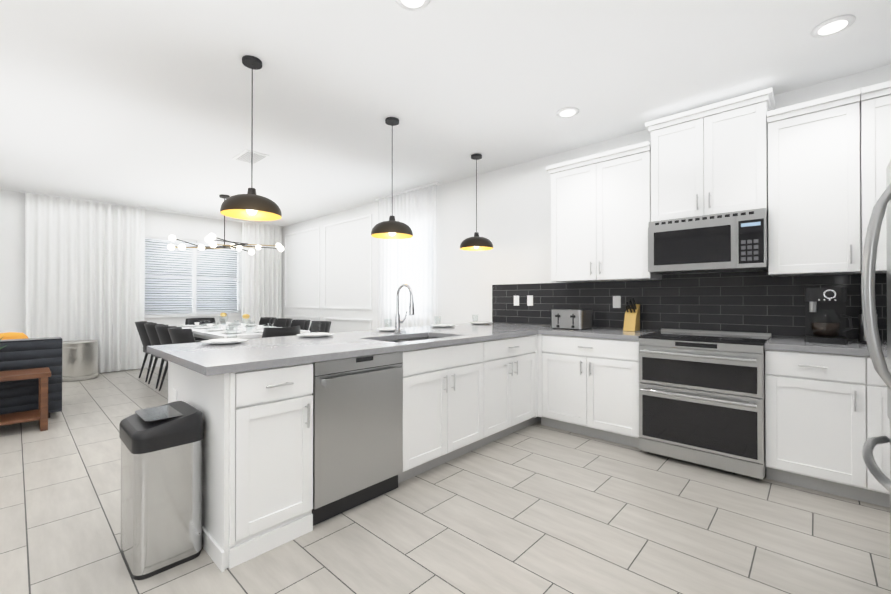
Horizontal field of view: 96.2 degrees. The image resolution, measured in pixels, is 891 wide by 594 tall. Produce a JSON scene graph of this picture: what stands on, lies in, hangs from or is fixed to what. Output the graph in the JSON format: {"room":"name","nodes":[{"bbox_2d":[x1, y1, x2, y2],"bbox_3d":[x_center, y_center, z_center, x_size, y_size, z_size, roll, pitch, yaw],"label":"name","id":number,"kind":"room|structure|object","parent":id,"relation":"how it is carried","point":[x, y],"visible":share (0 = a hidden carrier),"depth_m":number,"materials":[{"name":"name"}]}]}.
{"room":"kitchen","nodes":[
{"label":"kitchen","id":0,"kind":"room"},
{"bbox_2d":[0,190,281,361],"bbox_3d":[-6.594,-0.154,5.534,0.150,2.760,8.750,0,0,43],"label":"wall","id":1,"kind":"structure","parent":0,"point":[12,254],"depth_m":5.85,"materials":[{"name":"white paint"}]},
{"bbox_2d":[102,360,165,372],"bbox_3d":[-6.380,1.172,5.634,0.014,0.110,8.298,0,0,43],"label":"baseboard","id":2,"kind":"structure","parent":1,"relation":"attached to","point":[158,363],"depth_m":6.97,"materials":[{"name":"white paint"}]},
{"bbox_2d":[145,239,241,317],"bbox_3d":[-4.713,-0.349,7.507,0.130,1.430,1.700,0,0,43],"label":"window","id":3,"kind":"structure","parent":1,"relation":"in","point":[194,282],"depth_m":7.51,"materials":[{"name":"white paint"}]},
{"bbox_2d":[145,236,240,315],"bbox_3d":[-4.693,-0.364,7.489,0.043,1.390,1.600,0,0,43],"label":"window blinds","id":4,"kind":"object","parent":3,"relation":"attached to","point":[230,252],"visible":0.81,"depth_m":7.41,"materials":[{"name":"white plastic"}]},
{"bbox_2d":[0,366,890,593],"bbox_3d":[-2.966,1.259,2.269,9.900,0.100,8.900,0,0,43],"label":"floor","id":5,"kind":"structure","parent":0,"point":[537,508],"depth_m":2.08,"materials":[{"name":"tile"}]},
{"bbox_2d":[0,367,50,430],"bbox_3d":[-4.543,0.950,2.967,0.420,0.525,2.280,0,0,43],"label":"console table","id":6,"kind":"object","parent":5,"relation":"on","point":[40,414],"visible":1,"depth_m":3.62,"materials":[{"name":"brown wood"}]},
{"bbox_2d":[0,337,61,417],"bbox_3d":[-5.154,0.815,3.397,0.980,0.800,2.680,0,0,43],"label":"sofa","id":7,"kind":"object","parent":5,"relation":"on","point":[21,395],"visible":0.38,"depth_m":3.88,"materials":[{"name":"fabric"}]},
{"bbox_2d":[0,332,27,339],"bbox_3d":[-4.381,0.503,4.019,0.179,0.300,0.278,0,0,37],"label":"sofa pillow","id":8,"kind":"object","parent":7,"relation":"on","point":[11,335],"visible":0.27,"depth_m":3.96,"materials":[{"name":"orange fabric"}]},
{"bbox_2d":[62,340,98,381],"bbox_3d":[-5.508,0.945,5.987,0.468,0.566,0.468,0,0,43],"label":"drum side table","id":9,"kind":"object","parent":5,"relation":"on","point":[79,360],"visible":0.79,"depth_m":5.84,"materials":[{"name":"silver metal"}]},
{"bbox_2d":[135,321,153,381],"bbox_3d":[-4.347,0.800,6.049,0.502,0.863,0.576,0,0,43],"label":"dining chair","id":10,"kind":"object","parent":5,"relation":"on","point":[143,334],"visible":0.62,"depth_m":5.83,"materials":[{"name":"black fabric"}]},
{"bbox_2d":[144,323,163,388],"bbox_3d":[-3.893,0.798,5.627,0.502,0.863,0.576,0,0,43],"label":"dining chair","id":11,"kind":"object","parent":5,"relation":"on","point":[152,333],"visible":0.46,"depth_m":5.40,"materials":[{"name":"black fabric"}]},
{"bbox_2d":[119,401,203,579],"bbox_3d":[-1.353,0.873,1.901,0.382,0.669,0.274,0,0,43],"label":"trash can","id":12,"kind":"object","parent":5,"relation":"on","point":[161,488],"visible":1,"depth_m":1.77,"materials":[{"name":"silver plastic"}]},
{"bbox_2d":[155,325,176,390],"bbox_3d":[-3.438,0.796,5.206,0.502,0.863,0.576,0,0,43],"label":"dining chair","id":13,"kind":"object","parent":5,"relation":"on","point":[163,334],"visible":0.29,"depth_m":4.97,"materials":[{"name":"black fabric"}]},
{"bbox_2d":[168,363,182,402],"bbox_3d":[-0.419,0.780,3.522,0.338,0.872,3.298,0,0,43],"label":"base cabinet","id":14,"kind":"object","parent":5,"relation":"on","point":[175,374],"depth_m":2.31,"materials":[{"name":"white wood"}]},
{"bbox_2d":[173,389,176,401],"bbox_3d":[-1.558,0.592,2.299,0.070,0.115,0.004,0,0,43],"label":"electrical outlet plate","id":15,"kind":"object","parent":14,"relation":"attached to","point":[174,391],"depth_m":2.30,"materials":[{"name":"white plastic"}]},
{"bbox_2d":[168,327,195,343],"bbox_3d":[-2.983,0.794,4.785,0.502,0.863,0.576,0,0,43],"label":"dining chair","id":16,"kind":"object","parent":5,"relation":"on","point":[179,335],"visible":0.19,"depth_m":4.54,"materials":[{"name":"black fabric"}]},
{"bbox_2d":[185,318,214,341],"bbox_3d":[-4.234,0.805,6.962,0.576,0.863,0.502,0,0,43],"label":"dining chair","id":17,"kind":"object","parent":5,"relation":"on","point":[189,321],"visible":0.17,"depth_m":7.09,"materials":[{"name":"black fabric"}]},
{"bbox_2d":[177,324,309,339],"bbox_3d":[-3.158,0.848,5.965,2.500,0.760,1.100,0,0,43],"label":"dining table","id":18,"kind":"object","parent":5,"relation":"on","point":[203,333],"visible":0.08,"depth_m":5.39,"materials":[{"name":"white"}]},
{"bbox_2d":[187,322,199,328],"bbox_3d":[-3.393,0.357,6.187,0.968,0.222,0.384,0,0,-41],"label":"place setting","id":19,"kind":"object","parent":18,"relation":"on","point":[196,323],"depth_m":6.29,"materials":[{"name":"white ceramic"}]},
{"bbox_2d":[200,313,250,330],"bbox_3d":[-2.922,0.355,5.748,0.968,0.222,0.384,0,0,-41],"label":"place setting","id":20,"kind":"object","parent":18,"relation":"on","point":[245,316],"depth_m":6.09,"materials":[{"name":"white ceramic"}]},
{"bbox_2d":[215,323,276,333],"bbox_3d":[-2.451,0.413,5.307,0.968,0.100,0.435,0,0,-41],"label":"place setting","id":21,"kind":"object","parent":18,"relation":"on","point":[243,324],"depth_m":5.58,"materials":[{"name":"white ceramic"}]},
{"bbox_2d":[183,367,312,570],"bbox_3d":[-1.047,0.773,2.129,0.626,0.872,0.400,0,0,43],"label":"base cabinet","id":22,"kind":"object","parent":5,"relation":"on","point":[257,455],"depth_m":1.88,"materials":[{"name":"white wood"}]},
{"bbox_2d":[312,351,402,525],"bbox_3d":[-0.674,0.774,2.469,0.636,0.864,0.599,0,0,43],"label":"dishwasher","id":23,"kind":"object","parent":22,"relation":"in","point":[357,431],"visible":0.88,"depth_m":2.25,"materials":[{"name":"silver metal"}]},
{"bbox_2d":[147,323,658,418],"bbox_3d":[0.055,0.322,3.018,2.002,0.038,3.398,0,0,43],"label":"countertop","id":24,"kind":"structure","parent":22,"relation":"on","point":[278,370],"depth_m":2.68,"materials":[{"name":"grey stone"}]},
{"bbox_2d":[201,325,247,344],"bbox_3d":[-1.428,0.250,2.637,0.273,0.100,0.346,0,0,13],"label":"place setting","id":25,"kind":"object","parent":24,"relation":"on","point":[220,341],"depth_m":2.60,"materials":[{"name":"white ceramic"}]},
{"bbox_2d":[296,322,333,336],"bbox_3d":[-0.993,0.253,3.107,0.273,0.100,0.346,0,0,13],"label":"place setting","id":26,"kind":"object","parent":24,"relation":"on","point":[313,334],"depth_m":3.06,"materials":[{"name":"white ceramic"}]},
{"bbox_2d":[376,318,405,330],"bbox_3d":[-0.484,0.255,3.657,0.273,0.100,0.346,0,0,13],"label":"place setting","id":27,"kind":"object","parent":24,"relation":"on","point":[387,328],"depth_m":3.66,"materials":[{"name":"white ceramic"}]},
{"bbox_2d":[394,284,413,333],"bbox_3d":[-0.315,0.097,3.253,0.224,0.412,0.123,0,0,43],"label":"faucet","id":28,"kind":"object","parent":24,"relation":"on","point":[398,321],"visible":1,"depth_m":3.27,"materials":[{"name":"silver metal"}]},
{"bbox_2d":[430,316,455,326],"bbox_3d":[-0.022,0.258,4.156,0.273,0.100,0.346,0,0,13],"label":"place setting","id":29,"kind":"object","parent":24,"relation":"on","point":[434,325],"depth_m":4.15,"materials":[{"name":"white ceramic"}]},
{"bbox_2d":[469,316,492,323],"bbox_3d":[0.420,0.260,4.633,0.273,0.100,0.346,0,0,13],"label":"place setting","id":30,"kind":"object","parent":24,"relation":"on","point":[479,322],"depth_m":4.52,"materials":[{"name":"white ceramic"}]},
{"bbox_2d":[552,309,591,329],"bbox_3d":[1.212,0.213,3.843,0.310,0.186,0.290,0,0,43],"label":"toaster","id":31,"kind":"object","parent":24,"relation":"on","point":[573,319],"visible":1,"depth_m":3.74,"materials":[{"name":"silver metal"}]},
{"bbox_2d":[623,298,639,330],"bbox_3d":[1.684,0.158,3.616,0.100,0.295,0.152,0,0,43],"label":"knife block","id":32,"kind":"object","parent":24,"relation":"on","point":[632,319],"visible":1,"depth_m":3.59,"materials":[{"name":"brown wood"}]},
{"bbox_2d":[259,317,275,325],"bbox_3d":[-3.332,0.806,7.145,0.502,0.863,0.576,0,0,43],"label":"dining chair","id":33,"kind":"object","parent":5,"relation":"on","point":[266,320],"visible":0.17,"depth_m":7.36,"materials":[{"name":"black fabric"}]},
{"bbox_2d":[262,326,299,337],"bbox_3d":[-2.081,0.795,4.968,0.576,0.863,0.502,0,0,43],"label":"dining chair","id":34,"kind":"object","parent":5,"relation":"on","point":[279,331],"visible":0.15,"depth_m":4.74,"materials":[{"name":"black fabric"}]},
{"bbox_2d":[274,318,291,326],"bbox_3d":[-2.877,0.804,6.723,0.502,0.863,0.576,0,0,43],"label":"dining chair","id":35,"kind":"object","parent":5,"relation":"on","point":[282,322],"visible":0.15,"depth_m":6.94,"materials":[{"name":"black fabric"}]},
{"bbox_2d":[291,320,310,329],"bbox_3d":[-2.422,0.801,6.302,0.502,0.863,0.576,0,0,43],"label":"dining chair","id":36,"kind":"object","parent":5,"relation":"on","point":[303,324],"visible":0.31,"depth_m":6.51,"materials":[{"name":"black fabric"}]},
{"bbox_2d":[309,321,330,332],"bbox_3d":[-1.968,0.799,5.881,0.502,0.863,0.576,0,0,43],"label":"dining chair","id":37,"kind":"object","parent":5,"relation":"on","point":[324,326],"visible":0.31,"depth_m":6.09,"materials":[{"name":"black fabric"}]},
{"bbox_2d":[398,379,490,482],"bbox_3d":[-0.194,0.893,3.049,0.626,0.640,0.900,0,0,43],"label":"base cabinet","id":38,"kind":"object","parent":5,"relation":"on","point":[468,387],"depth_m":2.80,"materials":[{"name":"white wood"}]},
{"bbox_2d":[491,367,530,441],"bbox_3d":[0.331,0.780,3.617,0.626,0.872,0.885,0,0,43],"label":"base cabinet","id":39,"kind":"object","parent":5,"relation":"on","point":[511,392],"depth_m":3.41,"materials":[{"name":"white wood"}]},
{"bbox_2d":[539,343,639,447],"bbox_3d":[1.382,0.780,3.647,0.912,0.872,0.668,0,0,43],"label":"base cabinet","id":40,"kind":"object","parent":5,"relation":"on","point":[596,395],"depth_m":3.37,"materials":[{"name":"white wood"}]},
{"bbox_2d":[639,328,770,478],"bbox_3d":[1.973,0.746,3.050,0.758,0.935,0.736,0,0,43],"label":"range","id":41,"kind":"object","parent":5,"relation":"on","point":[701,397],"visible":0.92,"depth_m":2.80,"materials":[{"name":"silver metal"}]},
{"bbox_2d":[765,363,886,506],"bbox_3d":[2.483,0.775,2.656,0.517,0.872,0.626,0,0,43],"label":"base cabinet","id":42,"kind":"object","parent":5,"relation":"on","point":[819,421],"depth_m":2.42,"materials":[{"name":"white wood"}]},
{"bbox_2d":[764,337,886,370],"bbox_3d":[2.549,0.318,2.139,1.320,0.038,1.298,0,0,43],"label":"countertop","id":43,"kind":"structure","parent":42,"relation":"on","point":[852,356],"depth_m":2.44,"materials":[{"name":"grey stone"}]},
{"bbox_2d":[805,287,852,343],"bbox_3d":[2.553,0.120,2.666,0.227,0.360,0.264,0,0,43],"label":"coffee maker","id":44,"kind":"object","parent":43,"relation":"on","point":[826,316],"visible":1,"depth_m":2.63,"materials":[{"name":"black plastic"}]},
{"bbox_2d":[858,309,876,343],"bbox_3d":[2.705,0.187,2.555,0.090,0.225,0.090,0,0,43],"label":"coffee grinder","id":45,"kind":"object","parent":43,"relation":"on","point":[862,338],"visible":0.4,"depth_m":2.56,"materials":[{"name":"black plastic"}]},
{"bbox_2d":[861,160,890,572],"bbox_3d":[1.914,0.309,1.185,0.936,1.790,0.915,0,0,43],"label":"refrigerator","id":46,"kind":"object","parent":5,"relation":"on","point":[882,205],"visible":1,"depth_m":1.45,"materials":[{"name":"grey metal"}]},
{"bbox_2d":[887,416,889,507],"bbox_3d":[2.762,0.774,2.397,0.485,0.872,0.626,0,0,43],"label":"base cabinet","id":47,"kind":"object","parent":5,"relation":"on","point":[888,428],"depth_m":2.24,"materials":[{"name":"white wood"}]},
{"bbox_2d":[0,0,890,226],"bbox_3d":[-2.966,-1.601,2.284,9.900,0.100,8.900,0,0,43],"label":"ceiling","id":48,"kind":"structure","parent":0,"point":[143,103],"depth_m":2.87,"materials":[{"name":"white paint"}]},
{"bbox_2d":[167,194,283,254],"bbox_3d":[-3.258,-1.089,5.993,1.490,0.884,1.396,0,0,43],"label":"chandelier","id":49,"kind":"object","parent":48,"relation":"hanging from","point":[210,237],"visible":1,"depth_m":5.89,"materials":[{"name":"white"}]},
{"bbox_2d":[20,182,440,227],"bbox_3d":[-3.104,-1.523,5.593,4.780,0.019,3.870,0,0,43],"label":"tracks","id":50,"kind":"object","parent":48,"relation":"attached to","point":[413,189],"visible":0.93,"depth_m":6.38,"materials":[{"name":"white metal"}]},
{"bbox_2d":[25,193,144,372],"bbox_3d":[-5.637,-0.150,6.324,0.099,2.720,1.410,0,0,43],"label":"curtain","id":51,"kind":"object","parent":50,"relation":"hanging from","point":[84,270],"visible":0.83,"depth_m":6.31,"materials":[{"name":"fabric"}]},
{"bbox_2d":[242,222,281,324],"bbox_3d":[-3.809,-0.140,8.297,0.089,2.720,0.810,0,0,43],"label":"curtain","id":52,"kind":"object","parent":50,"relation":"hanging from","point":[261,282],"visible":0.71,"depth_m":8.29,"materials":[{"name":"fabric"}]},
{"bbox_2d":[378,185,436,327],"bbox_3d":[-0.582,-0.153,5.793,1.280,2.720,0.050,0,0,43],"label":"sheer curtain","id":53,"kind":"object","parent":50,"relation":"hanging from","point":[411,262],"visible":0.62,"depth_m":5.69,"materials":[{"name":"white fabric"}]},
{"bbox_2d":[232,149,268,163],"bbox_3d":[-2.141,-1.531,4.381,0.400,0.015,0.240,0,0,43],"label":"ceiling vent","id":54,"kind":"object","parent":48,"relation":"in","point":[244,156],"visible":0.96,"depth_m":4.34,"materials":[{"name":"white metal"}]},
{"bbox_2d":[220,55,281,220],"bbox_3d":[-1.267,-1.041,2.615,0.361,1.014,0.361,0,0,43],"label":"pendant light","id":55,"kind":"object","parent":48,"relation":"hanging from","point":[250,205],"visible":1,"depth_m":2.59,"materials":[{"name":"black metal"}]},
{"bbox_2d":[371,117,412,238],"bbox_3d":[-0.465,-1.036,3.481,0.361,1.014,0.361,0,0,43],"label":"pendant light","id":56,"kind":"object","parent":48,"relation":"hanging from","point":[391,228],"visible":1,"depth_m":3.43,"materials":[{"name":"black metal"}]},
{"bbox_2d":[395,0,429,10],"bbox_3d":[-0.169,-1.545,2.086,0.143,0.011,0.141,0,0,43],"label":"recessed light","id":57,"kind":"object","parent":48,"relation":"in","point":[411,5],"depth_m":2.10,"materials":[{"name":"white paint"}]},
{"bbox_2d":[460,154,492,250],"bbox_3d":[0.337,-1.032,4.346,0.361,1.014,0.361,0,0,43],"label":"pendant light","id":58,"kind":"object","parent":48,"relation":"hanging from","point":[476,242],"visible":1,"depth_m":4.28,"materials":[{"name":"black metal"}]},
{"bbox_2d":[556,107,578,117],"bbox_3d":[1.014,-1.539,3.318,0.181,0.011,0.185,0,0,43],"label":"recessed light","id":59,"kind":"object","parent":48,"relation":"in","point":[566,112],"depth_m":3.32,"materials":[{"name":"white paint"}]},
{"bbox_2d":[811,15,855,36],"bbox_3d":[2.203,-1.544,2.271,0.180,0.011,0.190,0,0,43],"label":"recessed light","id":60,"kind":"object","parent":48,"relation":"in","point":[832,26],"depth_m":2.27,"materials":[{"name":"white paint"}]},
{"bbox_2d":[282,64,890,340],"bbox_3d":[0.006,-0.154,5.486,9.900,2.760,0.150,0,0,43],"label":"wall","id":61,"kind":"structure","parent":0,"point":[514,214],"depth_m":5.15,"materials":[{"name":"white paint"}]},
{"bbox_2d":[285,214,371,329],"bbox_3d":[-2.321,-0.184,7.528,3.050,2.320,0.014,0,0,43],"label":"trim","id":62,"kind":"structure","parent":61,"relation":"attached to","point":[340,222],"depth_m":7.46,"materials":[{"name":"white paint"}]},
{"bbox_2d":[550,145,661,282],"bbox_3d":[1.493,-0.705,3.772,0.910,1.105,0.346,0,0,43],"label":"upper cabinet","id":63,"kind":"object","parent":61,"relation":"attached to","point":[600,206],"depth_m":3.61,"materials":[{"name":"white wood"}]},
{"bbox_2d":[492,271,886,341],"bbox_3d":[2.021,0.052,3.508,3.953,0.505,0.011,0,0,43],"label":"tile backsplash","id":64,"kind":"structure","parent":61,"relation":"attached to","point":[757,302],"depth_m":3.38,"materials":[{"name":"black tile"}]},
{"bbox_2d":[514,296,518,305],"bbox_3d":[0.818,0.041,4.610,0.072,0.116,0.006,0,0,43],"label":"electrical outlet plate","id":65,"kind":"object","parent":64,"relation":"attached to","point":[516,298],"depth_m":4.61,"materials":[{"name":"white plastic"}]},
{"bbox_2d":[527,295,532,305],"bbox_3d":[0.950,0.041,4.487,0.072,0.116,0.006,0,0,43],"label":"electrical outlet plate","id":66,"kind":"object","parent":64,"relation":"attached to","point":[529,297],"depth_m":4.49,"materials":[{"name":"white plastic"}]},
{"bbox_2d":[613,296,620,307],"bbox_3d":[1.647,0.047,3.842,0.072,0.116,0.006,0,0,43],"label":"electrical outlet plate","id":67,"kind":"object","parent":64,"relation":"attached to","point":[616,301],"depth_m":3.84,"materials":[{"name":"white plastic"}]},
{"bbox_2d":[646,93,773,221],"bbox_3d":[2.108,-1.021,3.204,0.758,0.799,0.346,0,0,43],"label":"upper cabinet","id":68,"kind":"object","parent":61,"relation":"attached to","point":[716,160],"depth_m":3.04,"materials":[{"name":"white wood"}]},
{"bbox_2d":[648,208,767,273],"bbox_3d":[2.079,-0.412,3.171,0.758,0.412,0.422,0,0,43],"label":"microwave","id":69,"kind":"object","parent":68,"relation":"attached to","point":[730,241],"visible":1,"depth_m":2.99,"materials":[{"name":"silver metal"}]},
{"bbox_2d":[767,89,877,276],"bbox_3d":[2.579,-0.711,2.766,0.519,1.105,0.346,0,0,43],"label":"upper cabinet","id":70,"kind":"object","parent":61,"relation":"attached to","point":[810,176],"depth_m":2.63,"materials":[{"name":"white wood"}]},
{"bbox_2d":[878,85,890,272],"bbox_3d":[3.017,-0.713,2.360,0.923,1.105,0.346,0,0,43],"label":"upper cabinet","id":71,"kind":"object","parent":61,"relation":"attached to","point":[884,94],"depth_m":2.44,"materials":[{"name":"white wood"}]},
{"label":"outside","id":72,"kind":"structure","parent":0,"visible":0},
{"bbox_3d":[0.734,1.717,18.330,100.000,0.050,100.000,0,0,43],"label":"ground","id":73,"kind":"structure","parent":72,"visible":0},
{"bbox_2d":[145,239,236,312],"bbox_3d":[-10.905,-0.687,12.766,5.300,4.700,14.600,0,0,43],"label":"house","id":74,"kind":"structure","parent":73,"relation":"on","point":[189,279],"depth_m":12.48,"materials":[{"name":"white"}]}
]}

